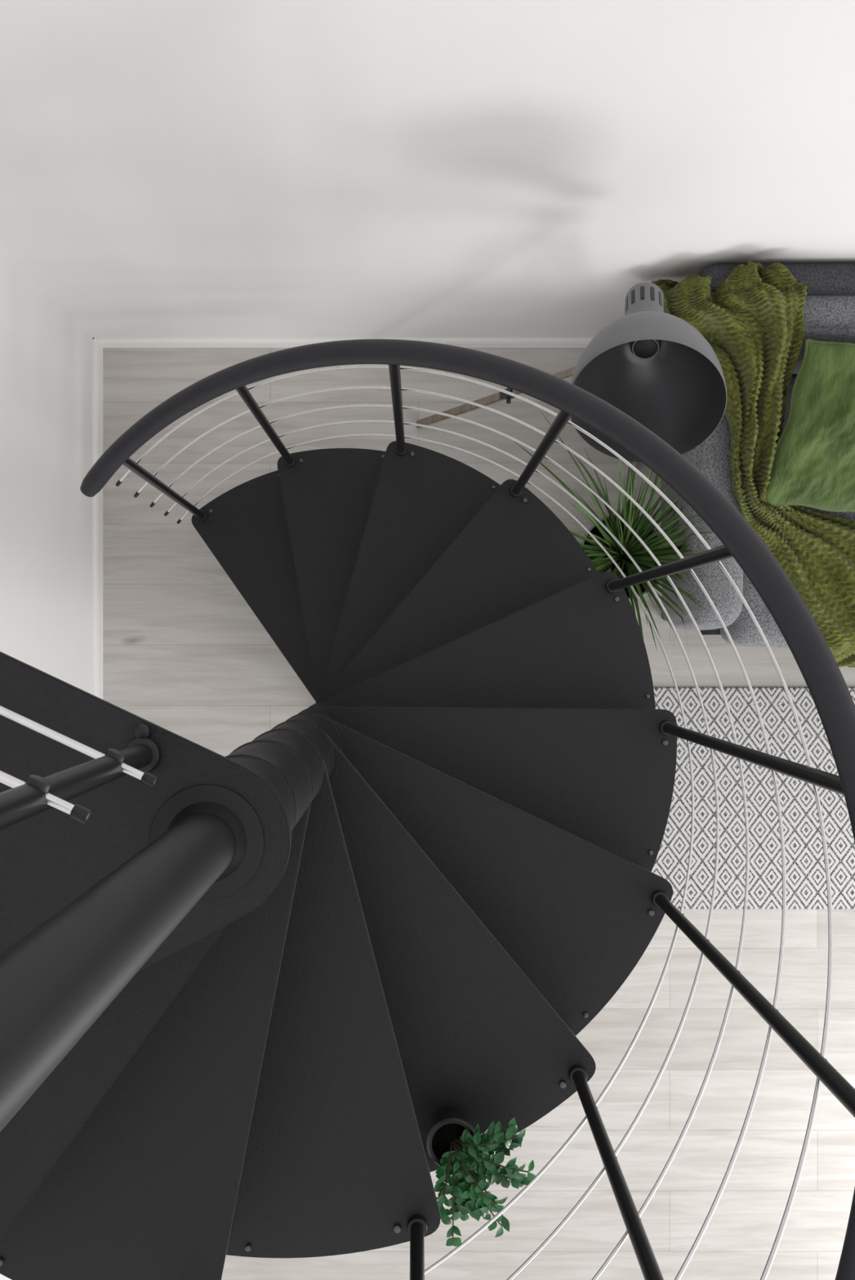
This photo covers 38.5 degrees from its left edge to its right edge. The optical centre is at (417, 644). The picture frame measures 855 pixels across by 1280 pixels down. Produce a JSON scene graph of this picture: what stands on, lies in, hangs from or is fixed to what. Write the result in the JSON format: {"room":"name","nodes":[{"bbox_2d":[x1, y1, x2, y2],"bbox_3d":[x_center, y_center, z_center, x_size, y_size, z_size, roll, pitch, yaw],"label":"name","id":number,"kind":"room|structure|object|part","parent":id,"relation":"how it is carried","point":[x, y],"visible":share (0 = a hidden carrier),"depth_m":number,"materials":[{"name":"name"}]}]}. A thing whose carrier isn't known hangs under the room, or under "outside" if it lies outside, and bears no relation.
{"room":"living room","nodes":[
{"label":"living room","id":0,"kind":"room"},
{"bbox_2d":[0,250,93,1279],"bbox_3d":[-1.075,1.627,1.285,0.150,5.300,5.145,0,90,0],"label":"wall","id":1,"kind":"structure","parent":0,"point":[46,357],"depth_m":3.26,"materials":[{"name":"white paint"}]},
{"bbox_2d":[93,338,102,699],"bbox_3d":[-0.993,1.627,3.800,0.014,0.070,5.145,0,90,0],"label":"baseboard","id":2,"kind":"structure","parent":1,"relation":"attached to","point":[97,348],"depth_m":3.77,"materials":[{"name":"paint"}]},
{"bbox_2d":[0,0,854,337],"bbox_3d":[1.675,-1.020,1.285,5.650,5.300,0.150,0,90,0],"label":"wall","id":3,"kind":"structure","parent":0,"point":[169,168],"depth_m":2.35,"materials":[{"name":"white paint"}]},
{"bbox_2d":[93,337,592,347],"bbox_3d":[1.750,-0.938,3.800,5.500,0.070,0.014,0,90,0],"label":"baseboard","id":4,"kind":"structure","parent":3,"relation":"attached to","point":[104,342],"depth_m":3.77,"materials":[{"name":"paint"}]},
{"bbox_2d":[102,347,854,1279],"bbox_3d":[1.750,1.627,3.885,5.500,0.100,5.145,0,90,0],"label":"floor","id":5,"kind":"structure","parent":0,"point":[184,653],"depth_m":3.83,"materials":[{"name":"grey wood"}]},
{"bbox_2d":[0,338,854,1279],"bbox_3d":[-0.231,0.192,1.954,1.529,3.762,1.479,0,90,0],"label":"spiral staircase","id":6,"kind":"structure","parent":5,"relation":"on","point":[244,993],"depth_m":1.85,"materials":[{"name":"black metal"}]},
{"bbox_2d":[426,1107,535,1246],"bbox_3d":[0.101,0.854,1.994,0.174,0.159,0.181,0,90,0],"label":"potted plant","id":7,"kind":"object","parent":6,"relation":"on","point":[459,1150],"visible":0.98,"depth_m":1.96,"materials":[{"name":"plant"}]},
{"bbox_2d":[426,1107,474,1165],"bbox_3d":[0.056,0.812,2.031,0.084,0.085,0.084,0,90,0],"label":"pot","id":8,"kind":"object","parent":7,"relation":"attached to","point":[449,1129],"depth_m":2.00,"materials":[{"name":"ceramic"}]},
{"bbox_2d":[416,282,726,469],"bbox_3d":[0.381,-0.577,3.055,0.685,1.557,0.452,-16,90,0],"label":"floor lamp","id":9,"kind":"object","parent":5,"relation":"on","point":[648,363],"visible":0.93,"depth_m":2.52,"materials":[{"name":"grey metal"}]},
{"bbox_2d":[629,339,661,359],"bbox_3d":[0.468,-0.624,2.521,0.066,0.072,0.070,0,90,0],"label":"socket","id":10,"kind":"object","parent":9,"relation":"attached to","point":[643,348],"depth_m":2.51,"materials":[{"name":"metal"}]},
{"bbox_3d":[0.447,-0.519,2.424,0.300,0.294,0.289,0,90,0],"label":"lamp shade","id":11,"kind":"part","parent":9,"relation":"part of","materials":[{"name":"metal"}]},
{"bbox_3d":[0.448,-0.526,2.426,0.304,0.298,0.303,0,90,0],"label":"lamp shade","id":12,"kind":"part","parent":9,"relation":"part of","materials":[{"name":"grey metal"}]},
{"bbox_2d":[513,411,770,651],"bbox_3d":[0.537,-0.289,3.445,0.730,0.778,0.764,-10,90,0],"label":"potted plant","id":13,"kind":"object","parent":5,"relation":"on","point":[656,543],"depth_m":3.40,"materials":[{"name":"plant"}]},
{"bbox_2d":[651,687,854,909],"bbox_3d":[1.550,0.479,3.830,2.100,0.008,0.693,0,90,0],"label":"patterned rug","id":14,"kind":"object","parent":5,"relation":"on","point":[805,871],"visible":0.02,"depth_m":3.83,"materials":[{"name":"white fabric"}]},
{"bbox_2d":[660,262,854,648],"bbox_3d":[1.700,-0.464,3.409,2.015,0.852,0.952,0,90,0],"label":"sofa","id":15,"kind":"object","parent":5,"relation":"on","point":[828,308],"visible":0.32,"depth_m":3.23,"materials":[{"name":"fabric"}]},
{"bbox_3d":[1.712,-0.465,3.605,1.775,0.180,0.870,0,90,0],"label":"frame","id":16,"kind":"part","parent":15,"relation":"part of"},
{"bbox_2d":[650,260,854,667],"bbox_3d":[1.009,-0.416,3.261,0.343,0.742,1.313,-33,90,0],"label":"throw blanket","id":17,"kind":"object","parent":15,"relation":"on","point":[753,322],"visible":0.87,"depth_m":3.11,"materials":[{"name":"green fabric"}]},
{"bbox_3d":[1.698,-0.901,3.330,2.009,0.694,0.077,0,90,0],"label":"frame","id":18,"kind":"part","parent":15,"relation":"part of","materials":[{"name":"grey fabric"}]},
{"bbox_2d":[760,337,854,511],"bbox_3d":[1.144,-0.538,3.125,0.484,0.304,0.393,6,90,0],"label":"velvet cushion","id":19,"kind":"object","parent":15,"relation":"on","point":[813,464],"visible":0.95,"depth_m":3.08,"materials":[{"name":"green fabric"}]},
{"bbox_2d":[580,512,663,599],"bbox_3d":[0.592,-0.255,3.684,0.256,0.300,0.256,0,90,0],"label":"pot","id":20,"kind":"object","parent":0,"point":[593,529],"depth_m":3.55,"materials":[{"name":"black"}]}
]}

